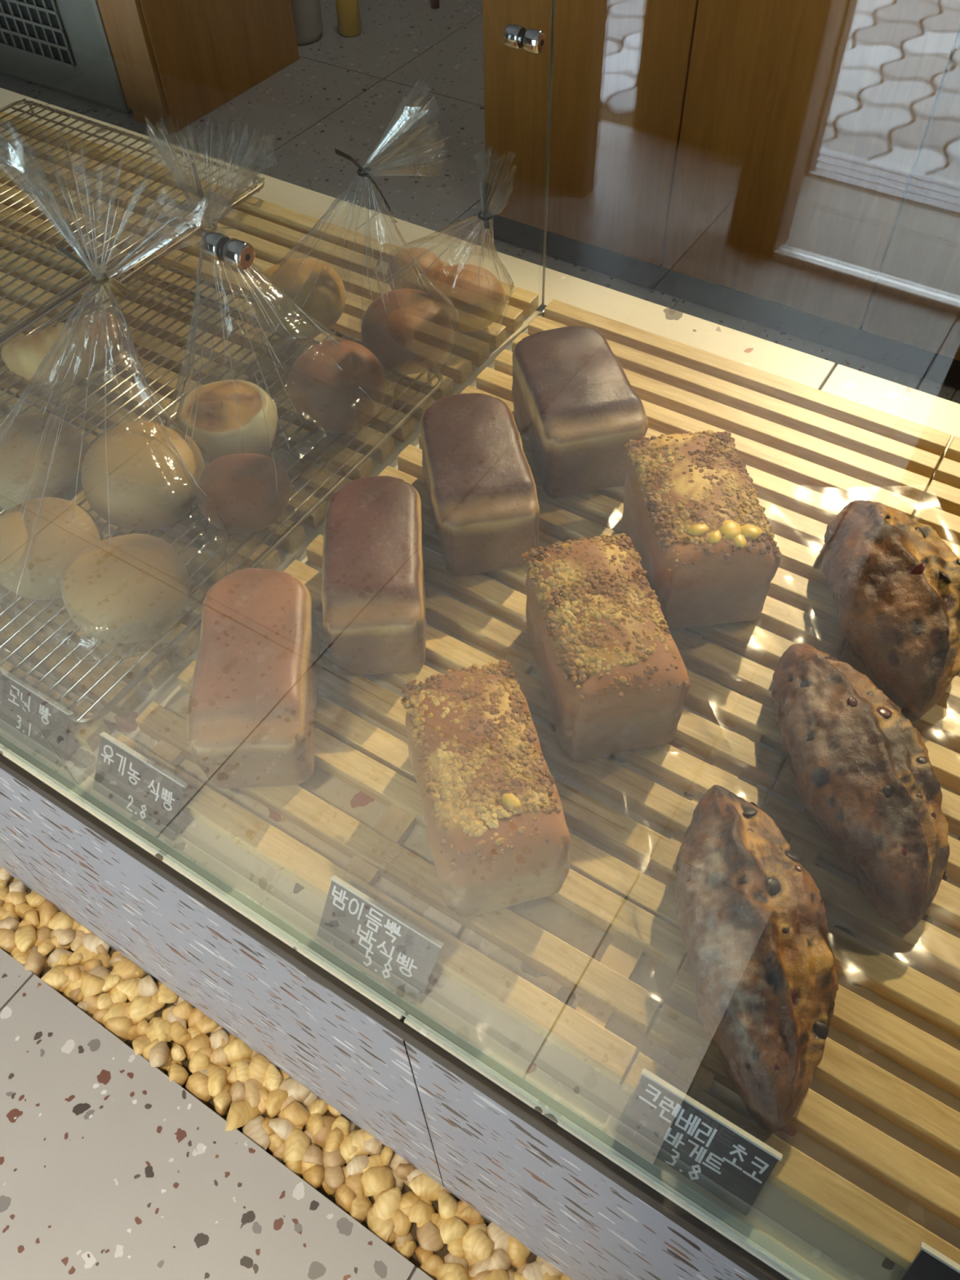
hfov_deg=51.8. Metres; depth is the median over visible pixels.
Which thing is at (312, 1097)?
pebble
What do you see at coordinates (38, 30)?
grille
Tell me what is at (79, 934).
pebble
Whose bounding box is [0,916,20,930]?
pebble
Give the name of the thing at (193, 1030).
pebble
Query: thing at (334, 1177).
pebble
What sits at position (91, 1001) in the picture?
pebble
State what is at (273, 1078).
pebble
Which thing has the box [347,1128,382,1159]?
pebble
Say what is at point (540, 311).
pane
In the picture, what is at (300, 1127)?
pebble
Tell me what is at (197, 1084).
pebble
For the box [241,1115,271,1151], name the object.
pebble
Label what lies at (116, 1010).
pebble
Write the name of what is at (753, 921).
bread loaf
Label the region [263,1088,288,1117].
pebble
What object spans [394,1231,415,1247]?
pebble
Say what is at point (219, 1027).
pebble
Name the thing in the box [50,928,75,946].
pebble
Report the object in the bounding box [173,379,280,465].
bread roll
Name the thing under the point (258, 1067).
pebble
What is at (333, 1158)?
pebble
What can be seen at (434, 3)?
stool
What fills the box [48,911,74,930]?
pebble
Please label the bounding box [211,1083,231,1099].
pebble
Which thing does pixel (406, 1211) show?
pebble
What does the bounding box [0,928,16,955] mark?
pebble
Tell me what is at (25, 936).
pebble
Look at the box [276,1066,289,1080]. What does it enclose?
pebble
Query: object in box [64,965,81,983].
pebble
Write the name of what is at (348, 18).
bottle
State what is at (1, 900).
pebble
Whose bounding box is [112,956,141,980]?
pebble
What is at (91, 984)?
pebble
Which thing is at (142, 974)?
pebble
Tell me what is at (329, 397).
bread roll
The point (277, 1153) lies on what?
pebble
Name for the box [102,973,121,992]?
pebble
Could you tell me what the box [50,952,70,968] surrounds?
pebble
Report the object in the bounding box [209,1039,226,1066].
pebble
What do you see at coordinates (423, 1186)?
pebble
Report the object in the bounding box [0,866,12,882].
pebble
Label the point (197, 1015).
pebble
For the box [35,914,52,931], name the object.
pebble
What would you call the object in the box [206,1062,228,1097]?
pebble
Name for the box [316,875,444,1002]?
price sign
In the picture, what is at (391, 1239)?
pebble
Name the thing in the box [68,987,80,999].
pebble
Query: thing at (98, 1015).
pebble
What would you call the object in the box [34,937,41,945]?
pebble
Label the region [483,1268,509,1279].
pebble
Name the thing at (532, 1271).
pebble
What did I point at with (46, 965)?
pebble
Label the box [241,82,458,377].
bag
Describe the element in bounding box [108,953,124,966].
pebble
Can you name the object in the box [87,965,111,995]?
pebble
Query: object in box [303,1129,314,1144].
pebble
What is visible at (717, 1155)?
price sign
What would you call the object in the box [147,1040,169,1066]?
pebble
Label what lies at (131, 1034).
pebble
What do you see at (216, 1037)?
pebble
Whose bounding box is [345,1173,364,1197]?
pebble
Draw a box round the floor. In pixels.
[0,0,959,1279]
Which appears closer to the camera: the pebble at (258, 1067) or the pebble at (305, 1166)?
the pebble at (305, 1166)
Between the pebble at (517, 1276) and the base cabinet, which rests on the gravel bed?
the pebble at (517, 1276)
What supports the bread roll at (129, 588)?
on the wire rack at (74, 717)
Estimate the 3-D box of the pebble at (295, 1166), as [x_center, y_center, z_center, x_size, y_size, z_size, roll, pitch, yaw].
[-0.216,0.608,1.147,0.028,0.027,0.032,-5,52,-3]
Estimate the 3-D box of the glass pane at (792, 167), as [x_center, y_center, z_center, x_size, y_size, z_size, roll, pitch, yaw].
[1.231,-0.902,1.598,2.595,1.050,0.600,26,57,20]
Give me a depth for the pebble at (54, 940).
1.31 m
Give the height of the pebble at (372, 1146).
0.032 m
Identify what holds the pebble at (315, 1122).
on the gravel bed
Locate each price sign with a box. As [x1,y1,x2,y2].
[0,666,72,767]
[93,732,188,840]
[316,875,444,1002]
[615,1067,782,1217]
[899,1241,959,1279]
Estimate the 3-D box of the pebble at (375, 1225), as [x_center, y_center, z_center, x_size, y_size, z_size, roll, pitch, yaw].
[-0.111,0.655,1.113,0.032,0.033,0.043,-27,56,-18]
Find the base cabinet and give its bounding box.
[97,0,299,133]
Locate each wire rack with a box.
[0,98,264,367]
[0,253,443,724]
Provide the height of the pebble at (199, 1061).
0.026 m
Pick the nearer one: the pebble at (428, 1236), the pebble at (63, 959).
the pebble at (428, 1236)
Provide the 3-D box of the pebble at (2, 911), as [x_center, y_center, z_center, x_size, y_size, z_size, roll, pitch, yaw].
[-0.653,0.370,1.341,0.032,0.024,0.026,-32,58,-21]
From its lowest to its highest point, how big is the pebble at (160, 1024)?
0.035 m
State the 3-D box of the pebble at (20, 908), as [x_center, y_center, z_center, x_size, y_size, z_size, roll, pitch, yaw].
[-0.616,0.370,1.345,0.032,0.024,0.019,24,57,19]
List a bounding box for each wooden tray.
[283,299,951,929]
[622,435,959,1270]
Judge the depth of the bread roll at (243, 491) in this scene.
0.83 m
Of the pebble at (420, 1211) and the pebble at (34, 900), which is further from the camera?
the pebble at (34, 900)
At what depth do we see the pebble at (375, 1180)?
1.12 m
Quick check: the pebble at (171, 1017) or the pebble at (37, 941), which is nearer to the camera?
the pebble at (171, 1017)
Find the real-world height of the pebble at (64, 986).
0.031 m
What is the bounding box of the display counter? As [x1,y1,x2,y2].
[0,87,959,1279]
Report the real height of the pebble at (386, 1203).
0.030 m
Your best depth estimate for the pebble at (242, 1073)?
1.20 m
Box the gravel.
[542,1271,572,1279]
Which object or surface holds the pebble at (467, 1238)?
on the gravel bed
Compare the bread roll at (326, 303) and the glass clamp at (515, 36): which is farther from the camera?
the bread roll at (326, 303)
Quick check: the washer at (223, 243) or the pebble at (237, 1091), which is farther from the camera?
the pebble at (237, 1091)
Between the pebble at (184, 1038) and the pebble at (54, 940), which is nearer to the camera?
the pebble at (184, 1038)
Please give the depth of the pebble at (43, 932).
1.31 m
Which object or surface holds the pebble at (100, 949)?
on the gravel bed
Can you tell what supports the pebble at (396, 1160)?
on the gravel bed
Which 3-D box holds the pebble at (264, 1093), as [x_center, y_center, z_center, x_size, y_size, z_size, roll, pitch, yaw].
[-0.266,0.559,1.190,0.032,0.030,0.027,-33,59,-22]
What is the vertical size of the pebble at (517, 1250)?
0.030 m
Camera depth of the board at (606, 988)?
0.67 m
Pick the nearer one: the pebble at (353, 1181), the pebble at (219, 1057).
the pebble at (353, 1181)
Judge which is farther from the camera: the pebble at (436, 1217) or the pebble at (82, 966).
the pebble at (82, 966)
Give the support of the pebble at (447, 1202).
on the gravel bed
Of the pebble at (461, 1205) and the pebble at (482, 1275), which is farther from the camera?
the pebble at (461, 1205)
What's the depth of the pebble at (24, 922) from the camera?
1.32 m
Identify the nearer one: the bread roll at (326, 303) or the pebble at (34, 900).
the bread roll at (326, 303)
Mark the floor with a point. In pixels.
(110, 1169)
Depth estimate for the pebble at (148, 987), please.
1.26 m
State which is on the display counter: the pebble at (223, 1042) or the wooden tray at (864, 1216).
the wooden tray at (864, 1216)
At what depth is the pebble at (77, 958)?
1.29 m
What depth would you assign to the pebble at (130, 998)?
1.26 m
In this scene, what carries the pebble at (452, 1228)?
on the gravel bed
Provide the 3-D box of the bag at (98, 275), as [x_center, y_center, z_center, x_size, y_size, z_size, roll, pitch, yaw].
[-0.330,-0.204,0.779,0.255,0.274,0.377,1,52,2]
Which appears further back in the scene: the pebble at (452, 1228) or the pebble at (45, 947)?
the pebble at (45, 947)
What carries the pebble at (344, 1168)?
on the gravel bed
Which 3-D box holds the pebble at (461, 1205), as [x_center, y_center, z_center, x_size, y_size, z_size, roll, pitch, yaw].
[-0.013,0.646,1.117,0.050,0.027,0.029,-13,53,-9]
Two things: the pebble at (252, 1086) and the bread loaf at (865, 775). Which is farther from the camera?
the pebble at (252, 1086)
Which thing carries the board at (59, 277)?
on the display counter
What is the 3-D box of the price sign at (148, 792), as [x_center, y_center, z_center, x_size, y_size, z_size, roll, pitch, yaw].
[-0.249,0.105,0.730,0.084,0.044,0.040,26,57,20]
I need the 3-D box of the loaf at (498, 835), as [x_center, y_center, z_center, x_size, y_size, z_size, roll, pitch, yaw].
[0.001,0.097,0.680,0.094,0.084,0.161,-12,53,-8]
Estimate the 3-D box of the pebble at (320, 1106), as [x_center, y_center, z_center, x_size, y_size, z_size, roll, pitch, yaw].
[-0.193,0.559,1.181,0.031,0.020,0.021,-26,56,-18]
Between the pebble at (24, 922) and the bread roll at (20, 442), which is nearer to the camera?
the bread roll at (20, 442)
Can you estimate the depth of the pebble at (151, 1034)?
1.23 m
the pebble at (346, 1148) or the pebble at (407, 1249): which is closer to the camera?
the pebble at (407, 1249)
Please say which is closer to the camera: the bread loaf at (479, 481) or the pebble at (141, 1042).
the bread loaf at (479, 481)
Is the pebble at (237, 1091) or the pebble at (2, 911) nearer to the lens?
the pebble at (237, 1091)
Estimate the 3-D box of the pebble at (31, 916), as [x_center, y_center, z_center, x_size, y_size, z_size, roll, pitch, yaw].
[-0.603,0.375,1.330,0.021,0.022,0.028,-24,56,-17]
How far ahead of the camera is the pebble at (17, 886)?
1.35 m
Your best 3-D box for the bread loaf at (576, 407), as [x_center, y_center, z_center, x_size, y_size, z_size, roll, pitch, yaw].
[0.087,-0.217,0.920,0.096,0.085,0.152,-11,53,-7]
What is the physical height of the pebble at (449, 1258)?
0.024 m
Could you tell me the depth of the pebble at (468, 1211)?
1.10 m
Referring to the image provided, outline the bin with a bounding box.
[290,0,323,44]
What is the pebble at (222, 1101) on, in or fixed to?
on the gravel bed
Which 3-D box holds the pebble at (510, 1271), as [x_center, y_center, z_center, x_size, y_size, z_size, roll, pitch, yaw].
[0.030,0.705,1.074,0.029,0.030,0.038,-3,52,-1]
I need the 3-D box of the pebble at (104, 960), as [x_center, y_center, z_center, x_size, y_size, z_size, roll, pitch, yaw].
[-0.500,0.426,1.303,0.033,0.028,0.028,-34,59,-23]
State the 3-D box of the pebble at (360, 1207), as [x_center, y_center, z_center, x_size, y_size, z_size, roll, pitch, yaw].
[-0.139,0.645,1.119,0.028,0.029,0.034,15,54,12]
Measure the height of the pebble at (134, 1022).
0.026 m
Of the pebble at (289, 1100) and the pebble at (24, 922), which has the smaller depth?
the pebble at (289, 1100)
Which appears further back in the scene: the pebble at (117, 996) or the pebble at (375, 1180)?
the pebble at (117, 996)
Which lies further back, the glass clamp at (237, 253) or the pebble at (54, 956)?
the pebble at (54, 956)
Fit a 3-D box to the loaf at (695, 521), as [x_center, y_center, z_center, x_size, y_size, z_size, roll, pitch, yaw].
[0.178,-0.096,0.821,0.100,0.090,0.160,-6,52,-3]
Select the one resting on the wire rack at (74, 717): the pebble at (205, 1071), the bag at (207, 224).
the bag at (207, 224)
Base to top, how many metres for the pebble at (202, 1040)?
0.029 m
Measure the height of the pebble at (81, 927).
0.032 m
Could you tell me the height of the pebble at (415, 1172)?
0.036 m
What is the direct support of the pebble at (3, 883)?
on the gravel bed
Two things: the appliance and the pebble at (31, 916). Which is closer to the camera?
the pebble at (31, 916)
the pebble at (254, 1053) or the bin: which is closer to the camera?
the pebble at (254, 1053)
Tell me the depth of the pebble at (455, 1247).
1.09 m
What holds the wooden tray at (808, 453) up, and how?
on the display counter
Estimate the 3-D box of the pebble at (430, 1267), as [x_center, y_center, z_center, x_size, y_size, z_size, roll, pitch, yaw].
[-0.051,0.691,1.083,0.027,0.025,0.032,35,61,25]
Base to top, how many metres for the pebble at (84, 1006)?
0.022 m
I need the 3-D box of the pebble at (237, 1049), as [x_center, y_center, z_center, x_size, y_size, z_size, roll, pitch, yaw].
[-0.299,0.508,1.221,0.033,0.030,0.034,32,59,23]
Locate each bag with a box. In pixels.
[0,127,227,662]
[144,109,394,526]
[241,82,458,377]
[374,149,516,332]
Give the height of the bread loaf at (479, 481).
0.080 m
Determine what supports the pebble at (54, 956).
on the gravel bed
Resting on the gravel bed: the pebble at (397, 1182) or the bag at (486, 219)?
the pebble at (397, 1182)
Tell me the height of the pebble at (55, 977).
0.033 m
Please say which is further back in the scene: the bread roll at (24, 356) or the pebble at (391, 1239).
the pebble at (391, 1239)
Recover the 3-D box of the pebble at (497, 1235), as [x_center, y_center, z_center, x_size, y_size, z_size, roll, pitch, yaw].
[0.025,0.666,1.098,0.030,0.032,0.040,-28,57,-19]
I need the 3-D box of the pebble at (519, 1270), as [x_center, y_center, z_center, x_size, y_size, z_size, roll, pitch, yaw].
[0.050,0.694,1.080,0.023,0.021,0.026,1,52,2]
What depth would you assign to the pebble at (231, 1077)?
1.20 m
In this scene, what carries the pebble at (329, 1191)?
on the gravel bed
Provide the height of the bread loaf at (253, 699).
0.077 m
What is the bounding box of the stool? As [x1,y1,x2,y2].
[430,0,439,8]
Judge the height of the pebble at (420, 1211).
0.025 m
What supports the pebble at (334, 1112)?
on the gravel bed
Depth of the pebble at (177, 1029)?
1.24 m
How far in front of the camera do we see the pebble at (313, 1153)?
1.14 m
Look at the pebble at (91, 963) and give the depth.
1.29 m
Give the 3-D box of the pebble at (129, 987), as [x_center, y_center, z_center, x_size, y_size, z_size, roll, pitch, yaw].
[-0.445,0.448,1.271,0.040,0.029,0.024,26,57,20]
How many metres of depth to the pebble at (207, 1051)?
1.22 m
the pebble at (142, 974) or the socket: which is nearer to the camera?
the socket
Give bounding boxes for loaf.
[186,568,319,788]
[321,475,426,675]
[400,659,570,917]
[419,393,539,576]
[511,325,648,498]
[521,533,689,760]
[622,429,782,630]
[675,784,839,1134]
[771,643,949,933]
[821,500,959,722]
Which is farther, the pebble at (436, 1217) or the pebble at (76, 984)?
the pebble at (76, 984)
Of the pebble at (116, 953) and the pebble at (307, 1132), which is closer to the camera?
the pebble at (307, 1132)
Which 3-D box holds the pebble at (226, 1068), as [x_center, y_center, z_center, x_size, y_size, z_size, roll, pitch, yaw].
[-0.317,0.533,1.214,0.036,0.020,0.021,17,55,14]
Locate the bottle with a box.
[335,0,361,36]
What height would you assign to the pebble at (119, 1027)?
0.030 m
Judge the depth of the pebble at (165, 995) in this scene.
1.26 m
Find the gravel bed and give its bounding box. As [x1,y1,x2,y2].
[6,876,537,1271]
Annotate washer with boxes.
[216,236,230,261]
[516,27,525,48]
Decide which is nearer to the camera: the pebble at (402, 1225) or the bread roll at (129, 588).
the bread roll at (129, 588)
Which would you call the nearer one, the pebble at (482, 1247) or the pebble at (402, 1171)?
the pebble at (482, 1247)
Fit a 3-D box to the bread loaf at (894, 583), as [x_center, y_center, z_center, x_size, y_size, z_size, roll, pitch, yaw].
[0.334,-0.045,0.787,0.110,0.073,0.218,-1,52,1]
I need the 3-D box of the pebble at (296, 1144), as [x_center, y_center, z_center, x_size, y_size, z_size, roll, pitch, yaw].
[-0.214,0.591,1.161,0.034,0.035,0.041,-6,52,-4]
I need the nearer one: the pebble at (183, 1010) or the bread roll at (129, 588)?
the bread roll at (129, 588)
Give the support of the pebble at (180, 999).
on the gravel bed
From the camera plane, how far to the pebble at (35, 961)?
1.28 m
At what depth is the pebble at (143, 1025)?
1.24 m
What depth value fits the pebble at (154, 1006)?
1.25 m
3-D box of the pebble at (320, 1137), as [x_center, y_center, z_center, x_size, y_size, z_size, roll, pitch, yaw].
[-0.184,0.584,1.169,0.034,0.030,0.043,2,52,3]
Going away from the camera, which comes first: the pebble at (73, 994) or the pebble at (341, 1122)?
the pebble at (341, 1122)
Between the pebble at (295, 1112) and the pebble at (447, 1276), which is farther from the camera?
the pebble at (295, 1112)
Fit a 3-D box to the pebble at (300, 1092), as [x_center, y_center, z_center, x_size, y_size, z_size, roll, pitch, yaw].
[-0.220,0.545,1.196,0.051,0.028,0.030,4,52,4]
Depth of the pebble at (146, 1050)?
1.22 m
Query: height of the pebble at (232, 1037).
0.028 m
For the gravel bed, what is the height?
0.042 m
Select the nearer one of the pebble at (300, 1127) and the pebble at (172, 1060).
the pebble at (300, 1127)
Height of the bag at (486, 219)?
0.192 m
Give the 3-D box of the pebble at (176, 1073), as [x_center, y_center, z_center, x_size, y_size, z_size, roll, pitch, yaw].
[-0.368,0.533,1.206,0.028,0.028,0.035,-6,52,-3]
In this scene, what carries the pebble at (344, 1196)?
on the gravel bed
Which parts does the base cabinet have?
cabinet door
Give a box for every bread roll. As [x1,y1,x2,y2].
[0,276,128,384]
[0,413,89,511]
[0,497,102,599]
[60,533,190,643]
[80,421,204,530]
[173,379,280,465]
[196,453,291,533]
[253,257,346,337]
[287,338,386,433]
[360,288,453,374]
[386,247,444,290]
[420,263,506,332]
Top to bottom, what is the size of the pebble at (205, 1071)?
0.029 m
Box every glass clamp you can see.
[200,230,254,270]
[503,23,546,53]
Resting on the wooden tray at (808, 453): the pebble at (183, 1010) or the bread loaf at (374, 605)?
the bread loaf at (374, 605)
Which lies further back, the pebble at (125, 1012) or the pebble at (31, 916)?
the pebble at (31, 916)
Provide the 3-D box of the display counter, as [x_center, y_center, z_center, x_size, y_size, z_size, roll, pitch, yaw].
[-0.162,0.007,1.223,3.300,0.624,0.807,26,57,20]
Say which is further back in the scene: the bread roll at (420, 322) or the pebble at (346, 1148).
the pebble at (346, 1148)
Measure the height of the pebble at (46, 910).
0.032 m
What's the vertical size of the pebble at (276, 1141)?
0.023 m
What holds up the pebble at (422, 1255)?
on the gravel bed
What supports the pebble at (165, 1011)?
on the gravel bed
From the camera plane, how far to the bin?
2.95 m
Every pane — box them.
[0,0,555,785]
[482,0,959,389]
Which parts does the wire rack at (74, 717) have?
cross rod, cross rod, cross rod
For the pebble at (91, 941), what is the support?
on the gravel bed
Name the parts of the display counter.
edge trim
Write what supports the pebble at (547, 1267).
on the gravel bed
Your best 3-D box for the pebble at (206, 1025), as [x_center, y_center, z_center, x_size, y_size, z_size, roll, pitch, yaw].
[-0.346,0.484,1.245,0.036,0.024,0.021,26,57,20]
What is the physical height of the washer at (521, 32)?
0.015 m
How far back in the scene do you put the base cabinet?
2.64 m
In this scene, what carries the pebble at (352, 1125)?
on the gravel bed
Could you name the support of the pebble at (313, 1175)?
on the gravel bed
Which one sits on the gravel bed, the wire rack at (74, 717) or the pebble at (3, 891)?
the pebble at (3, 891)
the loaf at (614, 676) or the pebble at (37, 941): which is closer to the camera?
the loaf at (614, 676)
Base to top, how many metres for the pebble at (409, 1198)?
0.029 m
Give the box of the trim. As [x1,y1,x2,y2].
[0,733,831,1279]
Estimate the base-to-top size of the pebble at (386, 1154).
0.022 m
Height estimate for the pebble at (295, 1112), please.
0.028 m
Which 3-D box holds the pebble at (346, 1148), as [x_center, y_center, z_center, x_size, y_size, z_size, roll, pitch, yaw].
[-0.152,0.592,1.161,0.026,0.027,0.038,29,58,22]
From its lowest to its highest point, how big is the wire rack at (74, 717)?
0.017 m
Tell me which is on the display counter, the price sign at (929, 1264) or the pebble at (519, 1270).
the price sign at (929, 1264)
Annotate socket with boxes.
[244,253,250,261]
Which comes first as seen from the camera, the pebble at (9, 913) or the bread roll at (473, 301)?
the bread roll at (473, 301)
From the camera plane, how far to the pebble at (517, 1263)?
1.08 m
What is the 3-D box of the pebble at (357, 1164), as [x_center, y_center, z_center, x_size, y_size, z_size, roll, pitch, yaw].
[-0.140,0.608,1.141,0.029,0.022,0.022,-21,55,-14]
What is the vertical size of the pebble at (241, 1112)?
0.033 m
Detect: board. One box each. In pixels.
[0,111,237,351]
[115,660,687,1084]
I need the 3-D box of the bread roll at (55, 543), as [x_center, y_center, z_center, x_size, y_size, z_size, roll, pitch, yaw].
[-0.354,-0.074,0.808,0.089,0.069,0.089,26,57,20]
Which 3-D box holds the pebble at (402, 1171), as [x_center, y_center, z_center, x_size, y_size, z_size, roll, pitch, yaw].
[-0.086,0.611,1.141,0.024,0.025,0.022,4,53,5]
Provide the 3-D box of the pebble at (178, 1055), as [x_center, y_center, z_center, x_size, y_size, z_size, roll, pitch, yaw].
[-0.373,0.511,1.220,0.024,0.022,0.017,31,59,23]
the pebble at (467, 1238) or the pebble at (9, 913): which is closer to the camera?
the pebble at (467, 1238)
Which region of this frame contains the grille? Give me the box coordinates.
[0,0,75,68]
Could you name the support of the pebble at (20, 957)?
on the gravel bed
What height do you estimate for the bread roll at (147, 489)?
0.081 m
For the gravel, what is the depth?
1.06 m
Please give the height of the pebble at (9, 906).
0.022 m
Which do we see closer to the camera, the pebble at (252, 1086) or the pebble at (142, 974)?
the pebble at (252, 1086)
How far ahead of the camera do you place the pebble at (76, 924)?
1.32 m
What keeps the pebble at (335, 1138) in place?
on the gravel bed
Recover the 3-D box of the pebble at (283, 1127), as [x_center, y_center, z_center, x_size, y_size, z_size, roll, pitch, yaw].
[-0.234,0.577,1.172,0.039,0.036,0.026,27,58,20]
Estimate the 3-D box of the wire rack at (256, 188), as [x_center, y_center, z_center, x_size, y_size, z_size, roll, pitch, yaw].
[-0.586,-0.496,1.192,0.454,0.019,0.499,26,57,20]
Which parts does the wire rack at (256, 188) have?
cross rod, cross rod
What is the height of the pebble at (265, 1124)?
0.027 m
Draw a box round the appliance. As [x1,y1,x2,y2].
[0,0,132,112]
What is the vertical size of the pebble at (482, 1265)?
0.029 m
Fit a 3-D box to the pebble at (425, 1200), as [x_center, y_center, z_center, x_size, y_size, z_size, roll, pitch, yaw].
[-0.065,0.642,1.121,0.022,0.019,0.026,-8,53,-5]
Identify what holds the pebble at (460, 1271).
on the gravel bed
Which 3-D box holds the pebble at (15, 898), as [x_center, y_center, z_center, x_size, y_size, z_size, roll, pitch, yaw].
[-0.633,0.355,1.358,0.037,0.031,0.033,4,52,4]
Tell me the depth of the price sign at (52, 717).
0.76 m
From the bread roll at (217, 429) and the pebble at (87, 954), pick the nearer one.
the bread roll at (217, 429)
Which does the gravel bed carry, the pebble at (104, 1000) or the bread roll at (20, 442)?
the pebble at (104, 1000)
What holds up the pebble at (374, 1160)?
on the gravel bed
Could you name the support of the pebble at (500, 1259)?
on the gravel bed
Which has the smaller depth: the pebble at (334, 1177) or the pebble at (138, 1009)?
the pebble at (334, 1177)
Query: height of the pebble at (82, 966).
0.030 m
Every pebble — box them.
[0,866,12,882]
[0,879,8,888]
[0,886,8,903]
[0,899,4,906]
[0,905,7,918]
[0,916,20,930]
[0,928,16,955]
[1,911,18,920]
[2,902,15,913]
[4,891,27,906]
[8,880,26,892]
[9,946,28,965]
[14,902,35,919]
[14,924,37,952]
[18,919,31,927]
[23,910,39,927]
[23,946,46,977]
[25,892,43,908]
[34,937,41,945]
[35,898,60,926]
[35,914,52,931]
[35,925,51,940]
[35,938,55,956]
[40,964,68,991]
[41,955,48,972]
[46,947,73,967]
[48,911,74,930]
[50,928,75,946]
[50,936,71,950]
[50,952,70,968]
[57,965,70,995]
[62,971,84,1004]
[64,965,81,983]
[67,952,83,965]
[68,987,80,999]
[69,929,85,951]
[70,942,98,964]
[71,919,79,930]
[73,964,85,971]
[74,924,91,933]
[76,1001,88,1013]
[80,969,105,998]
[82,933,110,955]
[82,995,98,1017]
[83,959,101,970]
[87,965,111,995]
[91,1008,109,1026]
[96,943,110,955]
[96,953,111,968]
[97,992,114,1009]
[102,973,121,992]
[102,1002,126,1024]
[102,1016,132,1042]
[107,977,128,1003]
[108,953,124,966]
[111,951,124,966]
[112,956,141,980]
[115,977,138,998]
[121,1001,131,1017]
[127,977,142,1001]
[127,1013,137,1024]
[127,1024,139,1039]
[128,995,156,1022]
[132,1035,151,1056]
[135,968,146,977]
[136,1017,149,1035]
[137,974,159,997]
[142,1038,172,1071]
[146,993,165,1014]
[146,1022,168,1043]
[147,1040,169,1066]
[148,1017,172,1041]
[157,982,178,1004]
[161,1004,176,1020]
[165,1005,186,1029]
[165,1059,182,1071]
[167,1062,188,1087]
[169,1021,187,1043]
[170,1043,186,1062]
[171,1000,195,1022]
[172,1033,191,1047]
[173,996,185,1005]
[182,1033,210,1060]
[185,1071,212,1104]
[186,1026,201,1038]
[187,1008,205,1027]
[187,1051,210,1073]
[190,1046,213,1058]
[195,1015,219,1034]
[197,1069,208,1075]
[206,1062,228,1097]
[209,1028,230,1048]
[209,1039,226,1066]
[209,1045,230,1066]
[210,1026,230,1035]
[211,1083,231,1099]
[213,1088,231,1118]
[219,1066,231,1075]
[223,1038,253,1062]
[225,1100,260,1131]
[226,1057,251,1084]
[228,1034,236,1042]
[229,1060,249,1083]
[229,1080,245,1102]
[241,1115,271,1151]
[244,1078,263,1107]
[248,1053,270,1083]
[249,1050,257,1059]
[257,1087,269,1115]
[261,1115,274,1134]
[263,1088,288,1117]
[264,1062,283,1091]
[267,1133,284,1154]
[268,1117,296,1140]
[271,1140,285,1164]
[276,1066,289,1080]
[277,1094,296,1115]
[278,1076,311,1103]
[278,1101,310,1126]
[282,1128,311,1162]
[284,1160,302,1177]
[295,1125,303,1130]
[301,1092,318,1107]
[301,1160,316,1176]
[302,1143,324,1165]
[302,1164,324,1188]
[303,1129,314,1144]
[306,1112,325,1137]
[308,1098,328,1115]
[313,1115,337,1148]
[320,1145,345,1168]
[321,1165,345,1195]
[324,1127,344,1151]
[324,1165,344,1190]
[328,1104,342,1117]
[331,1115,350,1138]
[334,1182,355,1213]
[339,1129,357,1164]
[342,1115,355,1132]
[342,1166,347,1182]
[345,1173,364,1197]
[346,1153,368,1175]
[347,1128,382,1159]
[347,1195,372,1223]
[360,1165,395,1196]
[361,1128,383,1155]
[362,1154,389,1172]
[366,1203,395,1243]
[370,1186,401,1219]
[380,1146,393,1165]
[382,1228,395,1244]
[389,1151,408,1182]
[390,1240,417,1259]
[391,1169,403,1190]
[391,1208,412,1235]
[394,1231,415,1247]
[395,1163,415,1180]
[399,1191,420,1208]
[399,1207,409,1216]
[403,1168,422,1187]
[408,1173,440,1202]
[408,1200,435,1223]
[414,1245,433,1264]
[415,1220,444,1252]
[416,1212,440,1227]
[419,1253,444,1279]
[420,1198,432,1205]
[435,1213,467,1244]
[435,1262,468,1279]
[437,1188,457,1218]
[440,1268,470,1279]
[444,1253,467,1268]
[447,1238,465,1257]
[454,1200,482,1225]
[456,1205,484,1224]
[462,1222,488,1266]
[467,1266,492,1279]
[468,1256,490,1276]
[471,1228,494,1260]
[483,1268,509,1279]
[485,1222,510,1253]
[487,1248,511,1271]
[506,1268,514,1279]
[507,1235,532,1260]
[511,1257,527,1268]
[512,1271,526,1279]
[515,1262,530,1274]
[522,1260,545,1279]
[535,1256,561,1276]

